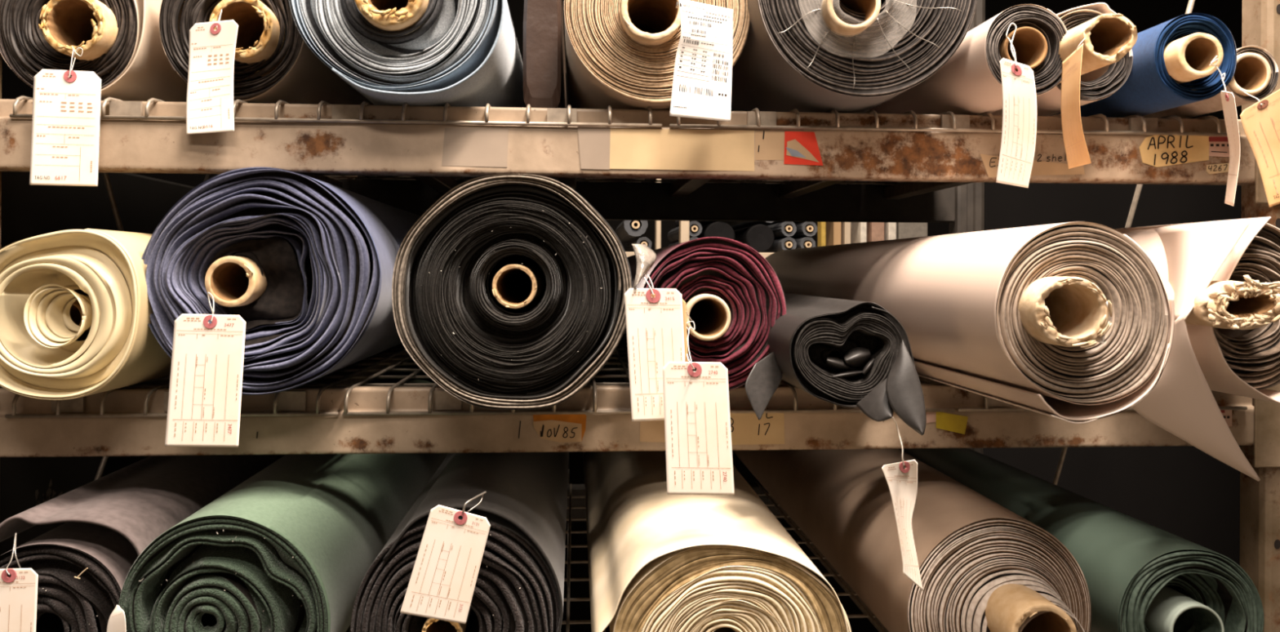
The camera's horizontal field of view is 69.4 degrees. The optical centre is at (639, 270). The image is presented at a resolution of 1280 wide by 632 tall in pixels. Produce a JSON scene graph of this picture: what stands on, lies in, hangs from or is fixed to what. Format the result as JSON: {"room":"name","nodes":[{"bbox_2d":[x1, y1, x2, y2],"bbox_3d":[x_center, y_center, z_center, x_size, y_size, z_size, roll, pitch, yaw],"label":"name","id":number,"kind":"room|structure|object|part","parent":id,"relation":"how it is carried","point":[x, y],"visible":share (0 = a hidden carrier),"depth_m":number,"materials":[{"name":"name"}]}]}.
{"room":"textile factory","nodes":[
{"label":"textile factory","id":0,"kind":"room"},
{"bbox_2d":[567,469,569,560],"bbox_3d":[-0.195,1.549,2.693,10.000,0.100,8.600,0,0,-4],"label":"floor","id":1,"kind":"structure","parent":0,"point":[568,469],"depth_m":5.40,"materials":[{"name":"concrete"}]},
{"bbox_2d":[0,53,210,480],"bbox_3d":[-0.932,-0.004,1.749,0.095,3.000,1.140,0,0,-4],"label":"frame","id":2,"kind":"object","parent":1,"relation":"on","point":[105,175],"visible":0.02,"depth_m":1.56,"materials":[{"name":"paint"}]},
{"bbox_3d":[-0.895,-0.004,1.216,0.095,3.000,0.070,0,0,-4],"label":"post","id":3,"kind":"part","parent":2,"relation":"part of","materials":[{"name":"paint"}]},
{"bbox_3d":[-0.912,0.185,1.753,0.009,1.781,1.042,0,0,-4],"label":"brace rod","id":4,"kind":"part","parent":2,"relation":"part of","materials":[{"name":"metal"}]},
{"bbox_3d":[-0.923,0.107,1.752,0.009,1.254,1.042,0,0,-4],"label":"brace rod","id":5,"kind":"part","parent":2,"relation":"part of","materials":[{"name":"metal"}]},
{"bbox_2d":[101,371,567,631],"bbox_3d":[-1.250,0.842,2.626,2.080,1.305,0.012,0,0,-4],"label":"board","id":6,"kind":"object","parent":1,"relation":"on","point":[113,464],"visible":0.1,"depth_m":2.65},
{"bbox_2d":[654,178,661,249],"bbox_3d":[0.081,0.200,4.251,0.022,2.600,0.070,0,0,-4],"label":"post","id":7,"kind":"object","parent":1,"relation":"on","point":[657,223],"visible":0.02,"depth_m":4.22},
{"bbox_2d":[679,220,689,243],"bbox_3d":[0.202,0.201,4.260,0.041,2.600,0.070,0,0,-4],"label":"post","id":8,"kind":"object","parent":1,"relation":"on","point":[684,225],"visible":0.02,"depth_m":4.22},
{"bbox_2d":[625,251,774,257],"bbox_3d":[0.742,-0.059,4.854,2.299,0.050,1.020,0,0,-4],"label":"shelf","id":9,"kind":"object","parent":8,"relation":"attached to","point":[764,255],"visible":0.02,"depth_m":4.33,"materials":[{"name":"beige metal"}]},
{"bbox_2d":[625,236,652,251],"bbox_3d":[-0.013,-0.120,4.735,0.074,0.073,0.912,0,0,-4],"label":"roll","id":10,"kind":"object","parent":9,"relation":"on","point":[644,240],"visible":0.54,"depth_m":4.31,"materials":[{"name":"fabric"}]},
{"bbox_2d":[615,220,648,242],"bbox_3d":[-0.050,-0.213,4.732,0.114,0.112,0.912,0,0,-4],"label":"roll","id":11,"kind":"object","parent":10,"relation":"on","point":[626,231],"visible":0.89,"depth_m":4.30,"materials":[{"name":"fabric"}]},
{"bbox_2d":[667,236,697,246],"bbox_3d":[0.222,-0.120,4.751,0.075,0.074,0.912,0,0,-4],"label":"roll","id":12,"kind":"object","parent":9,"relation":"on","point":[691,237],"visible":0.09,"depth_m":4.72,"materials":[{"name":"fabric"}]},
{"bbox_2d":[667,220,702,242],"bbox_3d":[0.223,-0.195,4.751,0.074,0.075,0.912,0,0,-4],"label":"roll","id":13,"kind":"object","parent":12,"relation":"on","point":[695,228],"visible":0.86,"depth_m":4.36,"materials":[{"name":"fabric"}]},
{"bbox_2d":[675,220,702,226],"bbox_3d":[0.267,-0.270,4.754,0.075,0.075,0.912,0,0,-4],"label":"roll","id":14,"kind":"object","parent":13,"relation":"on","point":[677,222],"visible":0.02,"depth_m":5.08,"materials":[{"name":"paper"}]},
{"bbox_2d":[696,221,734,239],"bbox_3d":[0.341,-0.158,4.795,0.145,0.145,0.950,0,0,-4],"label":"roll","id":15,"kind":"object","parent":9,"relation":"on","point":[718,228],"visible":0.42,"depth_m":4.33,"materials":[{"name":"black fabric"}]},
{"bbox_2d":[699,221,716,226],"bbox_3d":[0.361,-0.270,4.761,0.075,0.073,0.912,0,0,-4],"label":"roll","id":16,"kind":"object","parent":15,"relation":"on","point":[704,223],"visible":0.02,"depth_m":4.75,"materials":[{"name":"fabric"}]},
{"bbox_2d":[733,224,774,252],"bbox_3d":[0.533,-0.151,4.809,0.133,0.133,0.950,0,0,-4],"label":"roll","id":17,"kind":"object","parent":9,"relation":"on","point":[761,237],"visible":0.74,"depth_m":4.34,"materials":[{"name":"black fabric"}]},
{"bbox_2d":[731,221,773,230],"bbox_3d":[0.576,-0.260,4.776,0.075,0.074,0.912,0,0,-4],"label":"roll","id":18,"kind":"object","parent":17,"relation":"on","point":[747,224],"visible":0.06,"depth_m":4.72,"materials":[{"name":"fabric"}]},
{"bbox_2d":[764,236,796,252],"bbox_3d":[0.668,-0.121,4.782,0.073,0.075,0.912,0,0,-4],"label":"roll","id":19,"kind":"object","parent":9,"relation":"on","point":[788,242],"visible":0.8,"depth_m":4.36,"materials":[{"name":"fabric"}]},
{"bbox_2d":[766,221,796,239],"bbox_3d":[0.667,-0.196,4.782,0.075,0.075,0.912,0,0,-4],"label":"roll","id":20,"kind":"object","parent":19,"relation":"on","point":[785,228],"visible":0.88,"depth_m":4.35,"materials":[{"name":"fabric"}]},
{"bbox_2d":[764,221,783,225],"bbox_3d":[0.678,-0.271,4.783,0.075,0.075,0.912,0,0,-4],"label":"roll","id":21,"kind":"object","parent":20,"relation":"on","point":[774,222],"visible":0.02,"depth_m":4.63,"materials":[{"name":"fabric"}]},
{"bbox_2d":[794,236,815,248],"bbox_3d":[0.758,-0.121,4.788,0.075,0.073,0.912,0,0,-4],"label":"roll","id":22,"kind":"object","parent":9,"relation":"on","point":[802,242],"visible":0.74,"depth_m":4.35,"materials":[{"name":"fabric"}]},
{"bbox_2d":[791,222,817,239],"bbox_3d":[0.767,-0.197,4.789,0.073,0.075,0.912,0,0,-4],"label":"roll","id":23,"kind":"object","parent":22,"relation":"on","point":[804,229],"visible":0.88,"depth_m":4.36,"materials":[{"name":"fabric"}]},
{"bbox_2d":[817,222,841,246],"bbox_3d":[0.924,-0.187,4.526,0.038,0.205,0.300,0,0,-4],"label":"carton","id":24,"kind":"object","parent":9,"relation":"on","point":[833,229],"visible":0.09,"depth_m":4.38,"materials":[{"name":"brown cardboard"}]},
{"bbox_2d":[840,222,850,244],"bbox_3d":[0.975,-0.175,4.529,0.030,0.182,0.300,0,0,-4],"label":"carton","id":25,"kind":"object","parent":9,"relation":"on","point":[846,226],"visible":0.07,"depth_m":4.38,"materials":[{"name":"beige cardboard"}]},
{"bbox_2d":[850,222,866,243],"bbox_3d":[1.055,-0.183,4.484,0.030,0.197,0.200,0,0,-4],"label":"carton","id":26,"kind":"object","parent":9,"relation":"on","point":[858,229],"visible":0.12,"depth_m":4.42,"materials":[{"name":"beige cardboard"}]},
{"bbox_2d":[866,222,884,241],"bbox_3d":[1.121,-0.172,4.539,0.061,0.175,0.300,0,0,-4],"label":"carton","id":27,"kind":"object","parent":9,"relation":"on","point":[875,230],"visible":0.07,"depth_m":4.39,"materials":[{"name":"brown cardboard"}]},
{"bbox_2d":[884,222,896,239],"bbox_3d":[1.194,-0.188,4.494,0.038,0.206,0.200,0,0,-4],"label":"carton","id":28,"kind":"object","parent":9,"relation":"on","point":[890,228],"visible":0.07,"depth_m":4.39,"materials":[{"name":"white cardboard"}]},
{"bbox_2d":[896,222,927,239],"bbox_3d":[1.292,-0.169,4.551,0.140,0.168,0.300,0,0,-4],"label":"carton","id":29,"kind":"object","parent":9,"relation":"on","point":[904,230],"visible":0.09,"depth_m":4.40,"materials":[{"name":"grey cardboard"}]},
{"bbox_2d":[817,222,826,246],"bbox_3d":[0.845,0.203,4.304,0.022,2.600,0.070,0,0,-4],"label":"post","id":30,"kind":"object","parent":1,"relation":"on","point":[821,225],"visible":0.02,"depth_m":4.27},
{"bbox_2d":[735,445,1239,631],"bbox_3d":[1.242,0.853,2.860,1.915,1.305,0.012,0,0,-4],"label":"wall","id":31,"kind":"structure","parent":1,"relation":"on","point":[1186,492],"depth_m":2.88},
{"bbox_2d":[984,182,1241,230],"bbox_3d":[1.640,0.532,2.962,1.110,1.950,0.020,0,0,-4],"label":"wall","id":32,"kind":"structure","parent":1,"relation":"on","point":[1108,205],"depth_m":2.94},
{"bbox_2d":[949,0,1279,631],"bbox_3d":[0.889,0.004,1.877,0.095,3.000,1.140,0,0,-4],"label":"frame","id":33,"kind":"object","parent":1,"relation":"on","point":[1260,500],"visible":0.19,"depth_m":1.34,"materials":[{"name":"paint"}]},
{"bbox_2d":[395,333,626,368],"bbox_3d":[-0.060,0.203,2.347,1.744,0.084,0.050,0,0,-4],"label":"beam","id":34,"kind":"structure","parent":33,"relation":"attached to","point":[624,335],"depth_m":2.32,"materials":[{"name":"metal"}]},
{"bbox_2d":[0,98,1268,203],"bbox_3d":[0.017,-0.167,1.276,1.826,0.136,0.057,0,0,-4],"label":"beam","id":35,"kind":"structure","parent":33,"relation":"attached to","point":[125,145],"depth_m":1.26,"materials":[{"name":"metal"}]},
{"bbox_3d":[-0.688,-0.209,1.226,0.042,0.022,0.001,0,0,-4],"label":"channel plate","id":36,"kind":"part","parent":35,"relation":"part of","materials":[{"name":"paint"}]},
{"bbox_2d":[9,95,662,194],"bbox_3d":[-0.430,-0.208,1.776,0.844,0.041,1.116,0,0,-4],"label":"deck","id":37,"kind":"object","parent":35,"relation":"on","point":[121,109],"visible":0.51,"depth_m":1.24,"materials":[{"name":"grey metal"}]},
{"bbox_2d":[0,0,357,176],"bbox_3d":[-0.808,-0.330,1.885,0.196,0.200,1.394,0,0,-4],"label":"roll","id":38,"kind":"object","parent":37,"relation":"on","point":[120,41],"visible":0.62,"depth_m":1.24,"materials":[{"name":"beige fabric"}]},
{"bbox_2d":[29,45,101,186],"bbox_3d":[-0.737,-0.199,1.191,0.088,0.180,0.017,0,0,-4],"label":"paper tag","id":39,"kind":"object","parent":38,"relation":"hanging from","point":[65,138],"visible":1,"depth_m":1.19,"materials":[{"name":"white paper"}]},
{"bbox_2d":[159,0,410,179],"bbox_3d":[-0.599,-0.332,1.906,0.194,0.205,1.389,0,0,-4],"label":"roll","id":40,"kind":"object","parent":37,"relation":"on","point":[273,63],"visible":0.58,"depth_m":1.26,"materials":[{"name":"fabric"}]},
{"bbox_2d":[186,8,238,134],"bbox_3d":[-0.556,-0.260,1.208,0.069,0.168,0.021,0,0,1],"label":"paper tag","id":41,"kind":"object","parent":40,"relation":"hanging from","point":[210,88],"visible":1,"depth_m":1.20,"materials":[{"name":"white paper"}]},
{"bbox_2d":[288,0,525,180],"bbox_3d":[-0.357,-0.365,1.839,0.274,0.281,1.380,0,0,-4],"label":"roll","id":42,"kind":"object","parent":37,"relation":"on","point":[391,52],"visible":0.69,"depth_m":1.19,"materials":[{"name":"grey fabric"}]},
{"bbox_2d":[523,0,566,108],"bbox_3d":[-0.179,-0.371,1.844,0.059,0.276,0.905,0,0,-4],"label":"post","id":43,"kind":"object","parent":37,"relation":"on","point":[544,44],"visible":0.57,"depth_m":1.39,"materials":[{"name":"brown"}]},
{"bbox_2d":[564,0,750,182],"bbox_3d":[-0.022,-0.352,1.895,0.253,0.257,1.386,0,0,-4],"label":"roll","id":44,"kind":"object","parent":37,"relation":"on","point":[620,54],"visible":0.57,"depth_m":1.24,"materials":[{"name":"beige fabric"}]},
{"bbox_2d":[669,0,733,121],"bbox_3d":[0.079,-0.269,1.183,0.080,0.157,0.019,0,0,7],"label":"tag","id":45,"kind":"object","parent":44,"relation":"attached to","point":[701,88],"visible":1,"depth_m":1.18,"materials":[{"name":"paper"}]},
{"bbox_2d":[627,107,1239,199],"bbox_3d":[0.406,-0.204,1.835,0.810,0.041,1.116,0,0,-4],"label":"deck","id":46,"kind":"object","parent":35,"relation":"on","point":[756,119],"visible":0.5,"depth_m":1.30,"materials":[{"name":"grey metal"}]},
{"bbox_2d":[706,0,977,182],"bbox_3d":[0.251,-0.370,1.857,0.294,0.291,1.384,0,0,-4],"label":"roll","id":47,"kind":"object","parent":46,"relation":"on","point":[804,55],"visible":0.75,"depth_m":1.21,"materials":[{"name":"grey fabric"}]},
{"bbox_2d":[762,4,1067,183],"bbox_3d":[0.439,-0.283,1.857,0.114,0.119,1.354,0,0,-5],"label":"roll","id":48,"kind":"object","parent":46,"relation":"on","point":[969,82],"visible":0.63,"depth_m":1.22,"materials":[{"name":"fabric"}]},
{"bbox_2d":[995,22,1036,187],"bbox_3d":[0.456,-0.207,1.137,0.035,0.217,0.085,0,0,6],"label":"paper tag","id":49,"kind":"object","parent":48,"relation":"hanging from","point":[1019,129],"visible":1,"depth_m":1.11,"materials":[{"name":"paper"}]},
{"bbox_2d":[846,13,1236,184],"bbox_3d":[0.675,-0.282,1.875,0.114,0.116,1.382,0,0,-5],"label":"roll","id":50,"kind":"object","parent":46,"relation":"on","point":[1169,55],"visible":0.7,"depth_m":1.23,"materials":[{"name":"fabric"}]},
{"bbox_2d":[1209,55,1239,206],"bbox_3d":[0.719,-0.174,1.139,0.024,0.193,0.069,0,0,22],"label":"paper tag","id":51,"kind":"object","parent":50,"relation":"hanging from","point":[1228,100],"visible":1,"depth_m":1.13,"materials":[{"name":"paper"}]},
{"bbox_2d":[991,2,1137,115],"bbox_3d":[0.550,-0.297,1.864,0.138,0.135,1.479,0,0,-5],"label":"roll","id":52,"kind":"object","parent":46,"relation":"on","point":[1110,37],"visible":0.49,"depth_m":1.23,"materials":[{"name":"fabric"}]},
{"bbox_2d":[1060,38,1091,168],"bbox_3d":[0.539,-0.207,1.144,0.023,0.155,0.056,0,0,-4],"label":"paper tag","id":53,"kind":"object","parent":52,"relation":"hanging from","point":[1075,145],"visible":1,"depth_m":1.14,"materials":[{"name":"paper"}]},
{"bbox_2d":[889,44,1279,185],"bbox_3d":[0.758,-0.263,1.904,0.076,0.076,1.355,0,0,-5],"label":"roll","id":54,"kind":"object","parent":46,"relation":"on","point":[1256,73],"visible":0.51,"depth_m":1.24,"materials":[{"name":"fabric"}]},
{"bbox_2d":[1240,88,1279,207],"bbox_3d":[0.839,-0.167,1.204,0.152,0.173,0.047,0,0,-4],"label":"paper tag","id":55,"kind":"object","parent":54,"relation":"hanging from","point":[1260,123],"visible":1,"depth_m":1.18,"materials":[{"name":"beige paper"}]},
{"bbox_2d":[1208,136,1228,141],"bbox_3d":[0.825,-0.186,1.310,0.042,0.008,0.001,0,0,-4],"label":"print","id":56,"kind":"object","parent":35,"relation":"on","point":[1211,138],"depth_m":1.31},
{"bbox_2d":[0,383,1279,467],"bbox_3d":[0.015,0.212,1.276,1.826,0.126,0.057,0,0,-4],"label":"beam","id":57,"kind":"structure","parent":33,"relation":"attached to","point":[1258,425],"depth_m":1.25,"materials":[{"name":"paint"}]},
{"bbox_2d":[4,342,410,417],"bbox_3d":[-0.647,0.176,1.761,0.420,0.041,1.116,0,0,-4],"label":"deck","id":58,"kind":"object","parent":57,"relation":"on","point":[351,375],"visible":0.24,"depth_m":1.23,"materials":[{"name":"grey metal"}]},
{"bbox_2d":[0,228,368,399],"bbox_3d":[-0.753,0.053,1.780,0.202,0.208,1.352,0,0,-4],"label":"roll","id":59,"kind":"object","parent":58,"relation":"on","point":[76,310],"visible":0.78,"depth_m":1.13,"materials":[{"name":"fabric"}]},
{"bbox_2d":[141,166,421,395],"bbox_3d":[-0.521,0.013,1.819,0.297,0.286,1.359,0,0,-4],"label":"roll","id":60,"kind":"object","parent":58,"relation":"on","point":[264,242],"visible":0.82,"depth_m":1.17,"materials":[{"name":"blue fabric"}]},
{"bbox_2d":[164,292,245,447],"bbox_3d":[-0.516,0.118,1.104,0.093,0.184,0.021,0,0,-4],"label":"paper tag","id":61,"kind":"object","parent":60,"relation":"hanging from","point":[205,397],"visible":1,"depth_m":1.10,"materials":[{"name":"white paper"}]},
{"bbox_2d":[342,337,955,415],"bbox_3d":[-0.018,0.178,1.805,0.830,0.041,1.116,0,0,-4],"label":"deck","id":62,"kind":"object","parent":57,"relation":"on","point":[437,399],"visible":0.16,"depth_m":1.26,"materials":[{"name":"grey metal"}]},
{"bbox_2d":[391,173,656,409],"bbox_3d":[-0.174,0.024,1.695,0.296,0.264,1.366,0,0,-4],"label":"roll","id":63,"kind":"object","parent":62,"relation":"on","point":[508,291],"visible":1,"depth_m":1.03,"materials":[{"name":"fabric"}]},
{"bbox_2d":[624,273,684,421],"bbox_3d":[0.018,0.085,1.037,0.072,0.165,0.025,0,0,-4],"label":"paper tag","id":64,"kind":"object","parent":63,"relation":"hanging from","point":[654,326],"visible":0.79,"depth_m":1.03,"materials":[{"name":"white paper"}]},
{"bbox_2d":[625,236,786,419],"bbox_3d":[0.048,0.067,1.806,0.190,0.221,1.421,0,0,-4],"label":"roll","id":65,"kind":"object","parent":62,"relation":"on","point":[707,272],"visible":0.55,"depth_m":1.18,"materials":[{"name":"red fabric"}]},
{"bbox_2d":[650,293,691,361],"bbox_3d":[0.050,0.093,1.075,0.051,0.139,0.133,0,0,32],"label":"paper tag","id":66,"kind":"object","parent":65,"relation":"hanging from","point":[684,312],"visible":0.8,"depth_m":1.04,"materials":[{"name":"paper"}]},
{"bbox_2d":[662,320,734,495],"bbox_3d":[0.060,0.154,1.072,0.080,0.184,0.140,0,0,-4],"label":"paper tag","id":67,"kind":"object","parent":65,"relation":"hanging from","point":[699,449],"visible":0.98,"depth_m":1.01,"materials":[{"name":"white paper"}]},
{"bbox_2d":[724,293,925,435],"bbox_3d":[0.205,0.106,1.693,0.156,0.139,1.439,0,0,-4],"label":"roll","id":68,"kind":"object","parent":62,"relation":"on","point":[840,352],"visible":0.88,"depth_m":1.07,"materials":[{"name":"grey leather"}]},
{"bbox_2d":[881,417,923,591],"bbox_3d":[0.291,0.263,1.031,0.076,0.201,0.016,0,0,-43],"label":"paper tag","id":69,"kind":"object","parent":68,"relation":"hanging from","point":[902,482],"visible":1,"depth_m":1.03,"materials":[{"name":"paper"}]},
{"bbox_2d":[918,376,1247,411],"bbox_3d":[0.611,0.181,1.849,0.419,0.041,1.116,0,0,-4],"label":"deck","id":70,"kind":"object","parent":57,"relation":"on","point":[988,402],"visible":0.03,"depth_m":1.30,"materials":[{"name":"grey metal"}]},
{"bbox_2d":[764,221,1174,423],"bbox_3d":[0.426,0.055,1.631,0.197,0.215,1.394,0,0,-4],"label":"roll","id":71,"kind":"object","parent":70,"relation":"on","point":[1073,322],"visible":0.88,"depth_m":0.99,"materials":[{"name":"fabric"}]},
{"bbox_2d":[1113,216,1279,480],"bbox_3d":[0.677,0.105,1.777,0.248,0.340,1.427,0,0,-4],"label":"roll","id":72,"kind":"object","parent":70,"relation":"on","point":[1222,277],"visible":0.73,"depth_m":1.13,"materials":[{"name":"fabric"}]},
{"bbox_2d":[335,178,955,222],"bbox_3d":[-0.058,-0.176,2.347,1.744,0.094,0.050,0,0,-4],"label":"beam","id":73,"kind":"structure","parent":33,"relation":"attached to","point":[614,201],"depth_m":2.34,"materials":[{"name":"metal"}]},
{"bbox_2d":[566,481,783,521],"bbox_3d":[-0.061,0.588,2.347,1.744,0.084,0.050,0,0,-4],"label":"beam","id":74,"kind":"structure","parent":33,"relation":"attached to","point":[577,490],"depth_m":2.32,"materials":[{"name":"metal"}]},
{"bbox_3d":[0.852,0.004,2.410,0.095,3.000,0.070,0,0,-4],"label":"post","id":75,"kind":"part","parent":33,"relation":"part of","materials":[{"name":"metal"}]},
{"bbox_3d":[0.867,0.346,1.878,0.009,2.159,1.043,0,0,-4],"label":"brace rod","id":76,"kind":"part","parent":33,"relation":"part of","materials":[{"name":"metal"}]},
{"bbox_3d":[0.926,0.004,1.343,0.095,3.000,0.070,0,0,-4],"label":"post","id":77,"kind":"part","parent":33,"relation":"part of","materials":[{"name":"metal"}]},
{"bbox_3d":[0.013,0.597,1.277,1.826,0.126,0.057,0,0,-4],"label":"beam","id":78,"kind":"structure","parent":33,"relation":"attached to","visible":0},
{"bbox_2d":[326,483,605,631],"bbox_3d":[-0.460,0.561,1.774,0.798,0.041,1.116,0,0,-4],"label":"deck","id":79,"kind":"object","parent":78,"relation":"on","point":[567,622],"visible":0.02,"depth_m":1.68,"materials":[{"name":"black metal"}]},
{"bbox_2d":[0,454,284,631],"bbox_3d":[-0.749,0.414,1.764,0.217,0.247,1.363,0,0,-4],"label":"roll","id":80,"kind":"object","parent":79,"relation":"on","point":[82,565],"visible":0.41,"depth_m":1.15,"materials":[{"name":"black fabric"}]},
{"bbox_2d":[0,533,38,631],"bbox_3d":[-0.718,0.385,1.049,0.082,0.167,0.034,0,0,-4],"label":"paper tag","id":81,"kind":"object","parent":80,"relation":"hanging from","point":[18,592],"visible":1,"depth_m":1.04,"materials":[{"name":"beige paper"}]},
{"bbox_2d":[118,379,448,631],"bbox_3d":[-0.534,0.414,1.755,0.243,0.256,1.354,0,0,-4],"label":"roll","id":82,"kind":"object","parent":79,"relation":"on","point":[302,540],"visible":0.77,"depth_m":1.12,"materials":[{"name":"green fabric"}]},
{"bbox_2d":[106,604,126,631],"bbox_3d":[-0.598,0.432,1.066,0.030,0.095,0.016,0,0,17],"label":"paper tag","id":83,"kind":"object","parent":82,"relation":"attached to","point":[117,620],"visible":1,"depth_m":1.06,"materials":[{"name":"paper"}]},
{"bbox_2d":[350,451,568,631],"bbox_3d":[-0.254,0.403,1.716,0.238,0.274,1.358,0,0,-4],"label":"roll","id":84,"kind":"object","parent":79,"relation":"on","point":[519,586],"visible":0.56,"depth_m":1.06,"materials":[{"name":"black fabric"}]},
{"bbox_2d":[400,491,490,623],"bbox_3d":[-0.209,0.310,0.990,0.092,0.135,0.032,0,0,-18],"label":"paper tag","id":85,"kind":"object","parent":84,"relation":"attached to","point":[442,584],"visible":1,"depth_m":0.98,"materials":[{"name":"beige paper"}]},
{"bbox_2d":[755,481,888,631],"bbox_3d":[0.382,0.565,1.833,0.874,0.041,1.116,0,0,-4],"label":"deck","id":86,"kind":"object","parent":78,"relation":"on","point":[849,591],"visible":0.06,"depth_m":1.74,"materials":[{"name":"metal"}]},
{"bbox_2d":[583,450,851,631],"bbox_3d":[0.045,0.420,1.677,0.287,0.247,1.351,0,0,-4],"label":"roll","id":87,"kind":"object","parent":86,"relation":"on","point":[659,561],"visible":0.79,"depth_m":1.02,"materials":[{"name":"beige fabric"}]},
{"bbox_2d":[733,448,1091,631],"bbox_3d":[0.399,0.424,1.763,0.236,0.241,1.447,0,0,-4],"label":"roll","id":88,"kind":"object","parent":86,"relation":"on","point":[984,566],"visible":0.87,"depth_m":1.19,"materials":[{"name":"fabric"}]},
{"bbox_2d":[897,448,1264,631],"bbox_3d":[0.627,0.444,1.833,0.194,0.187,1.360,0,0,-6],"label":"roll","id":89,"kind":"object","parent":86,"relation":"on","point":[1140,575],"visible":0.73,"depth_m":1.21,"materials":[{"name":"green fabric"}]},
{"bbox_2d":[1,0,1208,469],"bbox_3d":[-0.489,-0.602,7.033,10.000,4.200,0.100,0,0,-4],"label":"wall","id":90,"kind":"structure","parent":0,"point":[1144,15],"depth_m":7.18,"materials":[{"name":"paint"}]},
{"bbox_2d":[1208,0,1242,119],"bbox_3d":[4.852,-0.580,3.046,0.100,4.200,8.600,0,0,-4],"label":"wall","id":91,"kind":"structure","parent":0,"point":[1229,12],"depth_m":7.08,"materials":[{"name":"paint"}]}
]}

